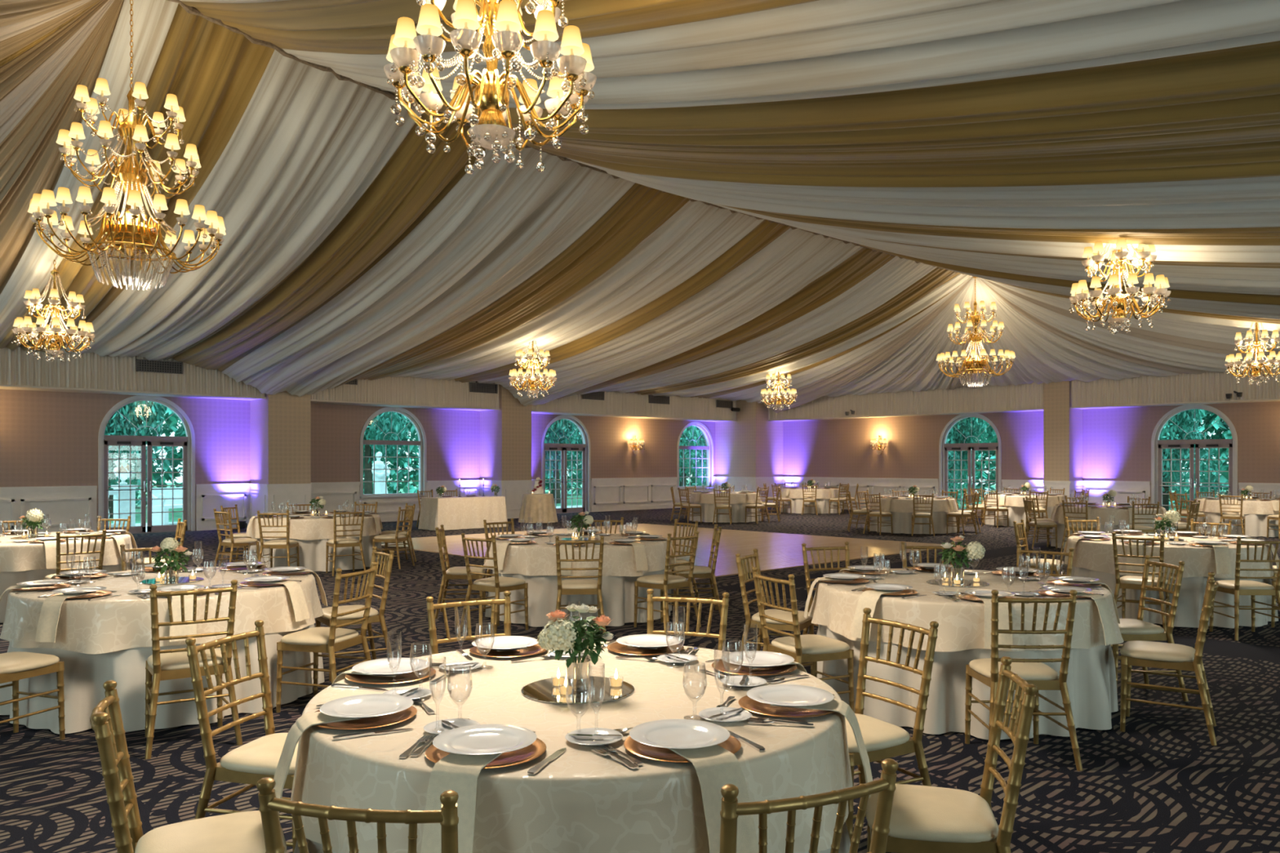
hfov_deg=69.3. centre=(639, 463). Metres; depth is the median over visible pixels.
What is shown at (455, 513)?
tablecloth
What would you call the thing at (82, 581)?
bread plate
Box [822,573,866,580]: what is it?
dinner plate
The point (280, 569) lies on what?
dinner plate
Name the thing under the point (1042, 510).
chair
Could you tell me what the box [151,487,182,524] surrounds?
garden bench
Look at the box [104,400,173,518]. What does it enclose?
tree
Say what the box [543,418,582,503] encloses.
tree
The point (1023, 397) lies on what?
valance curtain
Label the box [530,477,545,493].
wedding cake
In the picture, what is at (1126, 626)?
cushion
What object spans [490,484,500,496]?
bouquet
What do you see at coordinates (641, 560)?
napkin
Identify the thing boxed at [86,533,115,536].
dinner plate
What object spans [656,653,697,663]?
bread plate
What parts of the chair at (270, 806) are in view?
leg, rail, leg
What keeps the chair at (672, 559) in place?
on the floor
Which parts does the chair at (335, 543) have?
leg, leg, seat frame, rail, rail, rail, rail, leg, leg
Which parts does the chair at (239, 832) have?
rail, leg, rail, rail, leg, rail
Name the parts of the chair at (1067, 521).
leg, rail, leg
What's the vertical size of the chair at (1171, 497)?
0.927 m
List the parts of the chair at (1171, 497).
leg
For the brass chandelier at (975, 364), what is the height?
2.696 m
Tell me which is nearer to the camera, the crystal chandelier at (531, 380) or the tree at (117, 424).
the crystal chandelier at (531, 380)
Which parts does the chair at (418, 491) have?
leg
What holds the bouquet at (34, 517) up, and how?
on the mirror plate at (14, 538)
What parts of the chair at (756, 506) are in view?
seat frame, leg, leg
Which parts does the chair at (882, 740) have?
leg, leg, seat frame, rail, rail, rail, rail, leg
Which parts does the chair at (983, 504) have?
leg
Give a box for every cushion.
[0,651,59,674]
[44,573,62,579]
[134,810,286,852]
[136,556,173,564]
[146,648,222,671]
[219,733,298,775]
[222,537,257,543]
[229,532,248,537]
[263,539,297,545]
[280,626,358,645]
[320,604,378,619]
[327,537,359,543]
[373,533,405,539]
[380,530,407,534]
[445,566,485,575]
[473,576,524,586]
[561,579,597,589]
[636,573,686,584]
[670,557,687,565]
[672,565,711,573]
[674,502,688,505]
[682,503,700,506]
[715,504,731,506]
[746,504,764,506]
[751,608,812,624]
[761,502,775,505]
[771,634,849,654]
[830,497,845,500]
[844,713,910,752]
[853,509,869,512]
[866,783,999,843]
[869,511,891,515]
[911,512,930,515]
[947,511,970,515]
[958,510,975,513]
[968,505,984,507]
[968,658,1058,680]
[986,506,1007,509]
[1023,558,1063,566]
[1029,520,1056,524]
[1031,518,1054,522]
[1068,524,1095,528]
[1118,618,1164,635]
[1120,575,1168,585]
[1120,640,1195,662]
[1124,525,1154,529]
[1164,524,1191,528]
[1171,521,1186,524]
[1181,511,1204,515]
[1217,580,1274,590]
[1222,513,1244,517]
[1268,515,1278,517]
[1272,565,1277,573]
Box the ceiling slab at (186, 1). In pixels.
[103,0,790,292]
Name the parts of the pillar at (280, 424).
panel moulding, chair rail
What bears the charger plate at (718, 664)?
on the cloth at (584, 800)
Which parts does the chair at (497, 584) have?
leg, rail, rail, rail, rail, leg, leg, seat frame, leg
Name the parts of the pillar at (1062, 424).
chair rail, panel moulding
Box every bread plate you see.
[13,540,31,542]
[35,532,51,534]
[62,579,88,584]
[76,532,92,533]
[112,572,138,576]
[128,589,157,594]
[182,568,206,572]
[210,583,239,588]
[238,568,262,573]
[382,687,431,699]
[423,718,479,734]
[439,661,482,671]
[522,535,537,537]
[545,542,555,544]
[547,650,584,657]
[564,728,622,746]
[596,533,611,535]
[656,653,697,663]
[698,706,751,723]
[720,675,766,688]
[861,575,881,579]
[891,570,915,574]
[932,591,960,595]
[959,570,978,574]
[1012,591,1039,596]
[1015,576,1040,580]
[1040,584,1062,586]
[1106,533,1123,536]
[1145,533,1159,536]
[1168,542,1186,545]
[1193,535,1209,537]
[1219,539,1235,542]
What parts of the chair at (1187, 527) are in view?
seat frame, leg, leg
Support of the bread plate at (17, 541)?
on the cloth at (15, 557)
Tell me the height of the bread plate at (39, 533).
0.014 m
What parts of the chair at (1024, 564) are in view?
leg, leg, seat frame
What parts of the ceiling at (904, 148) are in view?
ivory fabric panel, gold fabric panel, ivory fabric panel, ivory fabric panel, gold fabric panel, ivory fabric panel, gold fabric panel, gold fabric panel, ridge cord, ivory fabric panel, gold fabric panel, ivory fabric panel, gold fabric panel, ivory fabric panel, ivory fabric panel, gold fabric panel, ivory fabric panel, gold fabric panel, ivory fabric panel, ivory fabric panel, gold fabric panel, ivory fabric panel, gold fabric panel, gold fabric panel, ivory fabric panel, ivory fabric panel, gold fabric panel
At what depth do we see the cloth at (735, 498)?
24.51 m
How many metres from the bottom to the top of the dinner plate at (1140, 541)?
0.020 m
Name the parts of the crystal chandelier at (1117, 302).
drip dish, lamp shade, lamp shade, drip dish, drip dish, drip dish, lamp shade, arm, arm, lamp shade, drip dish, drip dish, arm, arm, drip dish, lamp shade, drip dish, lamp shade, arm, arm, arm, arm, arm, lamp shade, lamp shade, drip dish, arm, stem, dish, arm, lamp shade, drip dish, arm, arm, drip dish, lamp shade, drip dish, arm, lamp shade, arm, arm, arm, drip dish, drip dish, arm, lamp shade, arm, arm, drip dish, lamp shade, drip dish, lamp shade, drip dish, lamp shade, drip dish, lamp shade, drip dish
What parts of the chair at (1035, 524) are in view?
leg, leg, seat frame, leg, leg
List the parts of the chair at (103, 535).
leg, rail, rail, rail, rail, leg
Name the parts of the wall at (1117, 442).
baseboard, chair rail, panel moulding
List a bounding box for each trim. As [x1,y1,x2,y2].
[0,184,725,422]
[776,276,1279,421]
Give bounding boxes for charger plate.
[2,531,35,534]
[11,583,71,591]
[28,539,66,542]
[48,590,112,599]
[53,573,108,579]
[61,530,93,533]
[83,537,112,538]
[93,532,127,534]
[138,566,187,572]
[219,564,266,570]
[240,579,292,586]
[262,571,311,576]
[280,516,302,519]
[290,511,311,514]
[314,706,417,729]
[345,666,435,684]
[425,737,546,768]
[469,643,546,657]
[495,537,524,539]
[506,541,537,544]
[524,533,554,536]
[552,543,586,546]
[574,532,602,534]
[607,642,684,655]
[608,542,642,545]
[618,533,647,536]
[623,734,741,762]
[635,537,666,540]
[711,659,796,675]
[738,695,834,717]
[821,577,868,583]
[842,569,888,574]
[862,587,917,595]
[911,566,954,572]
[957,593,1016,601]
[991,570,1040,576]
[1038,590,1095,598]
[1046,579,1102,586]
[1080,537,1111,540]
[1111,532,1143,534]
[1124,541,1159,545]
[1168,533,1202,536]
[1188,543,1228,546]
[1217,537,1254,539]
[1228,541,1266,545]
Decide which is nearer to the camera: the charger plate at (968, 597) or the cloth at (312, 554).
the charger plate at (968, 597)
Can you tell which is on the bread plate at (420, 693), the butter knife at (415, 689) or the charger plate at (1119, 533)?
the butter knife at (415, 689)
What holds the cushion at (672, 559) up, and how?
on the chair at (672, 559)
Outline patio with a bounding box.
[135,488,995,531]
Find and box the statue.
[371,451,390,493]
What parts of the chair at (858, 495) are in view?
leg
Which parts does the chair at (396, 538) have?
leg, seat frame, leg, leg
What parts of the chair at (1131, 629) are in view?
leg, leg, seat frame, rail, rail, rail, rail, leg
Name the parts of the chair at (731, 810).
leg, rail, leg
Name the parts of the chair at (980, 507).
leg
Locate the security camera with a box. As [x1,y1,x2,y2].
[730,407,740,411]
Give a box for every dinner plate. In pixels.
[5,529,31,532]
[16,579,69,586]
[31,537,56,540]
[51,586,106,595]
[58,569,106,576]
[62,528,90,531]
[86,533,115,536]
[97,529,126,533]
[143,562,186,568]
[156,584,204,591]
[222,561,263,567]
[244,575,290,582]
[262,511,280,513]
[264,566,306,573]
[284,515,302,517]
[293,510,310,512]
[319,693,413,718]
[324,514,342,516]
[330,510,348,511]
[352,657,429,675]
[432,724,536,755]
[471,635,537,650]
[496,533,523,537]
[506,537,534,542]
[525,530,551,533]
[580,529,601,533]
[610,538,638,542]
[616,634,682,648]
[622,531,646,534]
[629,719,729,749]
[635,534,662,538]
[720,650,794,667]
[746,684,834,706]
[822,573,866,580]
[847,564,887,571]
[865,583,912,591]
[912,563,952,568]
[964,589,1015,598]
[995,566,1038,573]
[1040,586,1092,594]
[1052,576,1099,583]
[1077,531,1106,534]
[1079,534,1107,537]
[1082,505,1099,506]
[1113,529,1142,533]
[1116,502,1132,504]
[1127,539,1151,542]
[1169,531,1199,534]
[1191,540,1224,544]
[1219,534,1250,537]
[1231,538,1265,541]
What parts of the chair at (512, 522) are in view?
leg, rail, leg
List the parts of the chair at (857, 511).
leg, leg, seat frame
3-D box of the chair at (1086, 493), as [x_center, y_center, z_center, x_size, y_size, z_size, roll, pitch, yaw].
[11.022,1.115,23.378,0.503,0.927,0.485,0,0,5]
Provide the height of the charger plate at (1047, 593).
0.014 m
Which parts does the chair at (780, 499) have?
leg, leg, seat frame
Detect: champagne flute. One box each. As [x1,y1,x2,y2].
[386,631,401,694]
[428,657,446,729]
[454,609,467,662]
[587,663,604,738]
[713,649,729,717]
[743,623,757,684]
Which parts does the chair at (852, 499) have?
leg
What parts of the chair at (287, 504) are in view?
rail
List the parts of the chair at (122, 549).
leg, rail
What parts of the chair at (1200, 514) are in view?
leg, leg, seat frame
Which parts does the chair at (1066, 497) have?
rail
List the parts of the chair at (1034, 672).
leg, leg, seat frame, rail, rail, rail, rail, leg, leg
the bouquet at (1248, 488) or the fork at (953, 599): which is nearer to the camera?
the fork at (953, 599)
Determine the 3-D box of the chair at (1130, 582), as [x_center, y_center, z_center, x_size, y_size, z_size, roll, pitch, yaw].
[4.752,1.115,8.780,0.485,0.927,0.503,0,0,37]
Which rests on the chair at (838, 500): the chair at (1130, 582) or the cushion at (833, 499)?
the cushion at (833, 499)
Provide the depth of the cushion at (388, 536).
13.89 m
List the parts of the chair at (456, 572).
leg, leg, seat frame, leg, leg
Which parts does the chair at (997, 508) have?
leg, seat frame, leg, leg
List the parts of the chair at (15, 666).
leg, seat frame, leg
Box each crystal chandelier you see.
[11,259,95,361]
[383,0,596,174]
[508,340,556,398]
[760,368,797,410]
[1068,237,1171,334]
[1224,321,1279,385]
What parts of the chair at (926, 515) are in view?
leg, seat frame, leg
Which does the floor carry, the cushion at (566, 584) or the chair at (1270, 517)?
the chair at (1270, 517)
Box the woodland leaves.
[702,408,1232,507]
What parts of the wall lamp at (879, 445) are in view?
dish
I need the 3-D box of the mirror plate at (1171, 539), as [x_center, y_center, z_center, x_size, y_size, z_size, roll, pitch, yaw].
[5.520,0.803,9.750,0.400,0.006,0.400,0,0,-43]
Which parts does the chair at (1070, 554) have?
leg, rail, rail, leg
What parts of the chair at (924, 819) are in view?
leg, seat frame, leg, rail, rail, rail, rail, leg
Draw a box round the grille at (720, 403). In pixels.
[717,400,732,407]
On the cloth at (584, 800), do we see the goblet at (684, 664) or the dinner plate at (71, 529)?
the goblet at (684, 664)
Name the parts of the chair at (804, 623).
leg, rail, rail, rail, rail, leg, seat frame, leg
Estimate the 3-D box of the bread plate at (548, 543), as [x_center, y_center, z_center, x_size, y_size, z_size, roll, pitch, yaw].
[-0.868,0.799,9.229,0.168,0.014,0.168,0,0,-43]
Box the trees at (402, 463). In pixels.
[115,400,706,506]
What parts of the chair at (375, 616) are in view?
leg, leg, seat frame, leg, rail, rail, rail, rail, leg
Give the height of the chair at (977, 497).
0.927 m
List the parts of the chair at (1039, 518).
leg, leg, leg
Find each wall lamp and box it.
[629,435,644,455]
[870,435,886,454]
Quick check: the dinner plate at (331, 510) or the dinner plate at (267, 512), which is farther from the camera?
the dinner plate at (331, 510)
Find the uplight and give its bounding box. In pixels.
[235,520,246,530]
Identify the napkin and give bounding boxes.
[0,585,50,601]
[35,591,96,642]
[40,539,64,568]
[50,574,84,579]
[97,535,128,556]
[115,531,137,554]
[168,595,196,642]
[245,515,270,534]
[260,580,309,622]
[273,711,360,814]
[277,516,297,536]
[284,569,327,605]
[330,516,342,535]
[332,669,396,684]
[366,514,381,532]
[374,512,382,529]
[420,752,503,852]
[484,536,514,563]
[497,541,521,569]
[560,543,574,574]
[617,542,648,571]
[653,537,676,563]
[668,744,759,852]
[695,492,706,501]
[720,493,726,503]
[740,492,752,501]
[747,661,807,673]
[770,699,872,797]
[785,488,790,496]
[804,577,839,617]
[807,488,812,496]
[829,488,835,496]
[839,568,867,573]
[851,589,903,639]
[884,497,892,509]
[918,498,924,510]
[940,497,954,509]
[947,497,958,508]
[973,595,1013,649]
[999,494,1005,504]
[1028,494,1036,505]
[1050,505,1070,519]
[1053,494,1062,502]
[1053,592,1116,645]
[1062,533,1088,552]
[1065,537,1101,562]
[1066,581,1119,623]
[1081,506,1092,519]
[1122,506,1137,523]
[1126,542,1146,569]
[1154,506,1166,514]
[1199,498,1205,508]
[1199,543,1231,573]
[1230,499,1239,512]
[1265,499,1279,511]
[1266,543,1279,568]
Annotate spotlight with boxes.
[844,409,854,415]
[1225,391,1242,399]
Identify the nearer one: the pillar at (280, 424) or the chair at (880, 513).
the chair at (880, 513)
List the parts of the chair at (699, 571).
leg, leg, seat frame, leg, leg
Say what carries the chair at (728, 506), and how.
on the floor
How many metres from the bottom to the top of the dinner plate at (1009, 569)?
0.020 m
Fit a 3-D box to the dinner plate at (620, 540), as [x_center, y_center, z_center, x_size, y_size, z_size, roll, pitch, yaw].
[-0.154,0.773,9.216,0.285,0.020,0.285,0,0,-43]
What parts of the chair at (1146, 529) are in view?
leg, seat frame, rail, rail, rail, leg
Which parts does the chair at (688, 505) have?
leg, leg, seat frame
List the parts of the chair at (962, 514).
leg, seat frame, leg, leg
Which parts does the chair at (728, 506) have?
leg, leg, seat frame, leg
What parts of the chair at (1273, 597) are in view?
leg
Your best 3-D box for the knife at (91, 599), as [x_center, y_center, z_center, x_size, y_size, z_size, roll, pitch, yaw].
[-3.199,0.802,5.548,0.023,0.007,0.233,0,0,16]
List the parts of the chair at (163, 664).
leg, leg, seat frame, rail, rail, rail, rail, leg, leg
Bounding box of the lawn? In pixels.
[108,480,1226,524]
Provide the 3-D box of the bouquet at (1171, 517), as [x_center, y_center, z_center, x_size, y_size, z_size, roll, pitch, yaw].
[5.520,0.640,9.736,0.242,0.318,0.254,0,0,-16]
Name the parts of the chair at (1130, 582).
leg, leg, rail, rail, rail, rail, seat frame, leg, leg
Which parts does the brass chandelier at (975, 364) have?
lamp shade, lamp shade, lamp shade, lamp shade, arm, arm, lamp shade, lamp shade, lamp shade, arm, arm, lamp shade, lamp shade, arm, lamp shade, lamp shade, stem, arm, lamp shade, lamp shade, lamp shade, arm, arm, lamp shade, lamp shade, lamp shade, lamp shade, arm, arm, arm, lamp shade, lamp shade, lamp shade, lamp shade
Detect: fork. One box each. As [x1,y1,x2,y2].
[37,592,58,597]
[236,586,262,589]
[399,735,431,758]
[410,734,438,756]
[430,662,442,665]
[591,747,638,768]
[599,744,643,765]
[682,647,692,654]
[688,647,698,655]
[744,717,808,723]
[747,720,813,726]
[764,674,800,681]
[766,674,808,684]
[942,595,958,601]
[946,595,961,600]
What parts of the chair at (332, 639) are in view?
leg, leg, seat frame, leg, rail, rail, rail, rail, leg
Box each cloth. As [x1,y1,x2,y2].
[0,532,132,572]
[0,559,131,622]
[0,566,324,653]
[0,623,324,733]
[247,512,381,540]
[248,533,382,572]
[290,641,853,852]
[293,822,850,852]
[482,533,671,576]
[484,569,671,626]
[689,491,762,504]
[689,502,761,522]
[780,497,841,514]
[781,487,840,498]
[808,568,1124,652]
[816,624,1118,739]
[868,497,958,512]
[870,510,956,533]
[984,505,1053,527]
[985,493,1065,507]
[1050,521,1167,548]
[1051,504,1165,526]
[1063,533,1273,578]
[1071,565,1278,628]
[1195,497,1279,514]
[1195,511,1279,537]
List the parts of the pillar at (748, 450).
chair rail, panel moulding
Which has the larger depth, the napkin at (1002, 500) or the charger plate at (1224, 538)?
the napkin at (1002, 500)
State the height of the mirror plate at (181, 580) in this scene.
0.006 m
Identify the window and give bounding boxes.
[360,406,426,498]
[676,422,714,489]
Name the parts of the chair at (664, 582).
leg, seat frame, leg, leg, rail, rail, rail, rail, leg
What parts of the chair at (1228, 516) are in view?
leg, rail, rail, seat frame, leg, leg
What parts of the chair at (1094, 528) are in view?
leg, rail, rail, rail, seat frame, leg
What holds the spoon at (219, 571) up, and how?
on the cloth at (122, 622)
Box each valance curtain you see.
[0,346,266,399]
[311,372,500,409]
[531,391,737,421]
[768,382,1043,421]
[1070,368,1279,408]
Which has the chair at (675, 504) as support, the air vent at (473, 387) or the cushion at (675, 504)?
the cushion at (675, 504)
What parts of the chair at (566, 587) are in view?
leg, seat frame, rail, rail, rail, rail, leg, leg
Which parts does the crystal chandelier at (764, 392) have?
stem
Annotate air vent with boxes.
[136,359,182,373]
[344,374,357,385]
[469,382,497,393]
[582,391,604,399]
[648,395,669,404]
[715,400,733,408]
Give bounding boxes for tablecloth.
[417,495,507,530]
[518,493,557,523]
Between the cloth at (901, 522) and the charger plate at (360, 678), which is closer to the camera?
the charger plate at (360, 678)
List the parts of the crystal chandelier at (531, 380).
lamp shade, lamp shade, lamp shade, lamp shade, lamp shade, dish, stem, lamp shade, lamp shade, lamp shade, lamp shade, lamp shade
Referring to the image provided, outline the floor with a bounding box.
[0,506,1279,852]
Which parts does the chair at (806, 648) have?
leg, rail, rail, rail, rail, leg, seat frame, leg, leg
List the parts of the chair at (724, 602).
leg, rail, rail, leg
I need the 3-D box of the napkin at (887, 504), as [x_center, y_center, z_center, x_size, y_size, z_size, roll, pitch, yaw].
[5.648,0.909,20.843,0.320,0.248,0.148,0,0,-40]
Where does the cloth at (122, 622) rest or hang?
on the cloth at (85, 675)
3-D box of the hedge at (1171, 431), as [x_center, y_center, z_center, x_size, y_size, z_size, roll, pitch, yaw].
[15.966,-0.866,28.545,2.852,5.029,2.777,0,0,6]
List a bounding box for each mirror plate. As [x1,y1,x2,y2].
[10,536,54,539]
[137,577,204,585]
[303,514,324,516]
[521,675,634,704]
[560,537,599,540]
[926,578,989,587]
[1158,537,1186,541]
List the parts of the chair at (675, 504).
leg, leg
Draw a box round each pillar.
[248,337,311,519]
[479,384,532,519]
[715,400,782,507]
[1043,380,1083,504]
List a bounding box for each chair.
[0,520,35,533]
[0,651,65,740]
[43,529,106,579]
[89,680,286,852]
[97,515,131,533]
[120,542,179,571]
[136,518,186,569]
[144,579,242,759]
[185,619,298,852]
[213,508,258,566]
[218,504,252,565]
[256,777,458,852]
[257,510,299,567]
[275,561,377,712]
[286,502,313,513]
[315,546,394,681]
[325,509,365,576]
[354,501,377,514]
[372,506,414,568]
[378,502,416,562]
[416,488,433,527]
[426,591,511,654]
[435,524,485,618]
[442,488,457,496]
[459,533,528,634]
[483,518,514,577]
[555,536,605,633]
[588,516,623,533]
[633,531,701,631]
[646,588,728,651]
[668,519,698,597]
[670,486,688,520]
[672,524,721,617]
[677,487,701,523]
[684,485,696,518]
[712,488,732,524]
[719,758,898,852]
[735,548,813,675]
[745,488,769,524]
[751,567,854,711]
[757,486,769,519]
[761,487,780,521]
[763,483,779,511]
[770,484,791,514]
[773,482,785,510]
[801,484,817,515]
[801,542,849,635]
[828,484,849,515]
[840,483,848,506]
[842,483,858,513]
[844,608,938,843]
[847,490,870,531]
[855,489,871,528]
[862,492,893,534]
[866,656,1037,852]
[892,489,910,497]
[901,541,955,568]
[911,493,934,536]
[942,489,958,524]
[946,493,977,535]
[955,491,980,533]
[963,488,984,524]
[964,589,1083,771]
[968,487,984,522]
[981,489,1008,528]
[1003,487,1020,493]
[1013,519,1064,574]
[1016,544,1074,576]
[1022,497,1057,548]
[1025,490,1048,528]
[1025,496,1054,545]
[1049,487,1065,495]
[1060,500,1096,551]
[1064,516,1100,574]
[1065,495,1088,502]
[1072,489,1084,504]
[1080,488,1089,502]
[1111,532,1169,631]
[1111,555,1188,702]
[1120,572,1218,746]
[1123,501,1159,533]
[1127,496,1150,503]
[1164,500,1200,533]
[1166,497,1195,533]
[1168,490,1195,519]
[1173,492,1205,534]
[1190,518,1232,537]
[1195,490,1214,498]
[1208,536,1279,640]
[1217,493,1245,537]
[1249,491,1271,498]
[1266,497,1279,539]
[1271,565,1277,577]
[1271,576,1277,627]
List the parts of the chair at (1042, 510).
seat frame, leg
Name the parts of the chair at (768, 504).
leg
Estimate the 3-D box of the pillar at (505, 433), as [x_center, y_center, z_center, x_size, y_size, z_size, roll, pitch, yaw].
[-3.901,-0.725,26.872,1.085,4.600,1.145,0,0,-43]
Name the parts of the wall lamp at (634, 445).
dish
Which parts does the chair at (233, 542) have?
leg, rail, leg, seat frame, leg, leg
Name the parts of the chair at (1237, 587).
leg, leg, seat frame, leg, rail, rail, rail, rail, leg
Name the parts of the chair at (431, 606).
leg, rail, rail, leg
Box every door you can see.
[97,395,195,533]
[541,414,590,513]
[938,413,1001,515]
[1151,404,1237,522]
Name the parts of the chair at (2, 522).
rail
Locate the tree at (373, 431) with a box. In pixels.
[363,411,412,493]
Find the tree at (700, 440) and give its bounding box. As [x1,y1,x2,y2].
[700,440,706,461]
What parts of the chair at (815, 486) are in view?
leg, leg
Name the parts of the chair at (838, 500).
seat frame, leg, leg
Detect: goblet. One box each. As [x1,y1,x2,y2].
[203,560,216,587]
[409,644,431,688]
[447,666,472,719]
[475,622,494,666]
[565,675,591,732]
[666,621,684,666]
[682,664,706,718]
[721,640,743,689]
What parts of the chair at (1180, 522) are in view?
leg, leg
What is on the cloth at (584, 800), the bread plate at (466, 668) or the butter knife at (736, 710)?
the bread plate at (466, 668)
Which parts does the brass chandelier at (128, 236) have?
lamp shade, drip dish, lamp shade, drip dish, drip dish, lamp shade, drip dish, lamp shade, drip dish, lamp shade, drip dish, lamp shade, drip dish, drip dish, lamp shade, drip dish, arm, lamp shade, arm, arm, lamp shade, drip dish, arm, arm, lamp shade, drip dish, lamp shade, drip dish, lamp shade, drip dish, arm, arm, arm, drip dish, arm, lamp shade, lamp shade, drip dish, arm, arm, arm, lamp shade, drip dish, arm, lamp shade, drip dish, arm, arm, lamp shade, drip dish, arm, arm, arm, arm, lamp shade, stem, chain, arm, lamp shade, drip dish, arm, arm, lamp shade, drip dish, lamp shade, drip dish, arm, arm, arm, arm, drip dish, lamp shade, arm, arm, lamp shade, drip dish, lamp shade, drip dish, arm, arm, arm, arm, arm, arm, arm, lamp shade, drip dish, lamp shade, lamp shade, drip dish, drip dish, arm, drip dish, arm, lamp shade, drip dish, lamp shade, arm, lamp shade, drip dish, arm, arm, arm, lamp shade, drip dish, lamp shade, drip dish, lamp shade, drip dish, lamp shade, drip dish, drip dish, lamp shade, lamp shade, drip dish, drip dish, drip dish, drip dish, lamp shade, lamp shade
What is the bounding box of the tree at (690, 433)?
[679,425,706,486]
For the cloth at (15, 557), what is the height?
0.282 m
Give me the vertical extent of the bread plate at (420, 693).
0.014 m
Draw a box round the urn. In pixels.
[112,454,135,484]
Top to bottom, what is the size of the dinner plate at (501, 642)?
0.020 m
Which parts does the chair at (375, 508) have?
rail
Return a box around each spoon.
[97,575,119,579]
[218,570,239,572]
[412,698,435,714]
[430,670,457,683]
[510,655,553,662]
[613,727,633,733]
[615,656,657,660]
[699,669,726,679]
[715,696,734,707]
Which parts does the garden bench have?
arm, leg, seat, backrest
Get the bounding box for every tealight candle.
[155,573,163,582]
[188,571,196,579]
[551,668,565,685]
[558,675,573,694]
[608,669,623,686]
[941,573,949,582]
[952,574,960,584]
[972,573,980,582]
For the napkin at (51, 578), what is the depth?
6.49 m
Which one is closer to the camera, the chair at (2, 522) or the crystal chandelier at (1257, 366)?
the chair at (2, 522)
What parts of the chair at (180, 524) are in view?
seat frame, leg, leg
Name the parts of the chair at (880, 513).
leg, leg, seat frame, leg, leg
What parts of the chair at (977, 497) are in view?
leg, leg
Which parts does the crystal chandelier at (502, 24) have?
lamp shade, drip dish, lamp shade, drip dish, drip dish, lamp shade, lamp shade, drip dish, lamp shade, drip dish, drip dish, arm, arm, arm, arm, drip dish, arm, lamp shade, arm, arm, lamp shade, drip dish, lamp shade, drip dish, arm, arm, arm, arm, dish, stem, arm, drip dish, drip dish, lamp shade, arm, arm, arm, arm, lamp shade, drip dish, arm, arm, arm, lamp shade, arm, arm, lamp shade, drip dish, drip dish, lamp shade, drip dish, drip dish, lamp shade, drip dish, drip dish, lamp shade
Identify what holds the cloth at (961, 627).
on the cloth at (1091, 682)
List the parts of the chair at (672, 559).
leg, seat frame, rail, leg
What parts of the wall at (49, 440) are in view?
panel moulding, chair rail, baseboard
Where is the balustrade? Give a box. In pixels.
[108,484,137,527]
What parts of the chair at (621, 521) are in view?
rail, leg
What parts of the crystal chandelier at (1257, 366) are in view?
lamp shade, drip dish, lamp shade, arm, lamp shade, drip dish, lamp shade, drip dish, arm, arm, lamp shade, drip dish, lamp shade, drip dish, arm, arm, stem, dish, arm, lamp shade, drip dish, lamp shade, drip dish, arm, arm, lamp shade, drip dish, lamp shade, drip dish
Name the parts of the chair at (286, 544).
leg, leg, rail, rail, rail, rail, seat frame, leg, leg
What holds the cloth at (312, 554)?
on the round table
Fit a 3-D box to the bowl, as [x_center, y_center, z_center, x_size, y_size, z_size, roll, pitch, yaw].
[-12.808,0.383,22.968,0.380,0.280,0.374,0,0,-44]
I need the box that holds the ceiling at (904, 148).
[0,0,1279,413]
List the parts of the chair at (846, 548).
leg, rail, rail, leg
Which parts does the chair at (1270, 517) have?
leg, seat frame, leg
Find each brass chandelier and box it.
[27,0,226,290]
[936,275,1015,386]
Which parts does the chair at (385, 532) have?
leg, leg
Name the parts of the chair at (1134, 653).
leg, leg, seat frame, leg, leg, rail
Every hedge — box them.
[946,417,989,504]
[1159,408,1222,511]
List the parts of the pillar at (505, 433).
panel moulding, chair rail, baseboard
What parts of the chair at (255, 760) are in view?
leg, rail, rail, rail, rail, seat frame, leg, leg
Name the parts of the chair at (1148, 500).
rail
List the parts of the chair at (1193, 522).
leg, rail, leg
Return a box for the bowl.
[115,473,131,484]
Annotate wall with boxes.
[0,389,715,533]
[782,401,1279,509]
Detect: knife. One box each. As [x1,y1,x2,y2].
[15,591,51,594]
[88,595,120,600]
[331,683,388,691]
[333,728,413,740]
[398,688,418,696]
[440,662,479,668]
[441,720,458,728]
[456,648,472,661]
[527,747,566,774]
[568,733,622,737]
[594,640,617,651]
[663,653,689,661]
[705,658,721,662]
[708,707,743,719]
[728,730,764,751]
[739,675,747,685]
[827,583,863,586]
[901,595,926,599]
[935,591,959,594]
[1014,592,1038,594]
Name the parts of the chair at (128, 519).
leg, rail, leg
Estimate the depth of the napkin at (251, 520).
13.66 m
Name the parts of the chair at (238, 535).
leg, rail, leg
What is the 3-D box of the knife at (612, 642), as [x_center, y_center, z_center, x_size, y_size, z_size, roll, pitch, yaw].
[-0.153,0.802,4.069,0.023,0.007,0.233,0,0,21]
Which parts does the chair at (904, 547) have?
leg, rail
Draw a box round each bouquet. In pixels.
[19,507,45,537]
[148,537,193,581]
[309,496,325,515]
[435,484,446,497]
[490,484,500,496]
[537,603,613,691]
[568,511,593,539]
[721,481,730,492]
[807,479,815,487]
[907,484,919,497]
[937,535,985,583]
[1019,482,1031,494]
[1102,488,1116,506]
[1151,509,1181,538]
[1240,485,1253,499]
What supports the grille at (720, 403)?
attached to the air vent at (719, 403)
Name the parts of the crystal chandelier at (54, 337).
drip dish, lamp shade, lamp shade, drip dish, drip dish, lamp shade, lamp shade, arm, drip dish, arm, arm, lamp shade, drip dish, drip dish, arm, arm, arm, drip dish, lamp shade, arm, arm, arm, lamp shade, lamp shade, drip dish, stem, dish, arm, lamp shade, drip dish, lamp shade, arm, arm, arm, arm, arm, drip dish, lamp shade, lamp shade, drip dish, drip dish, lamp shade, arm, lamp shade, drip dish, lamp shade, drip dish, lamp shade, drip dish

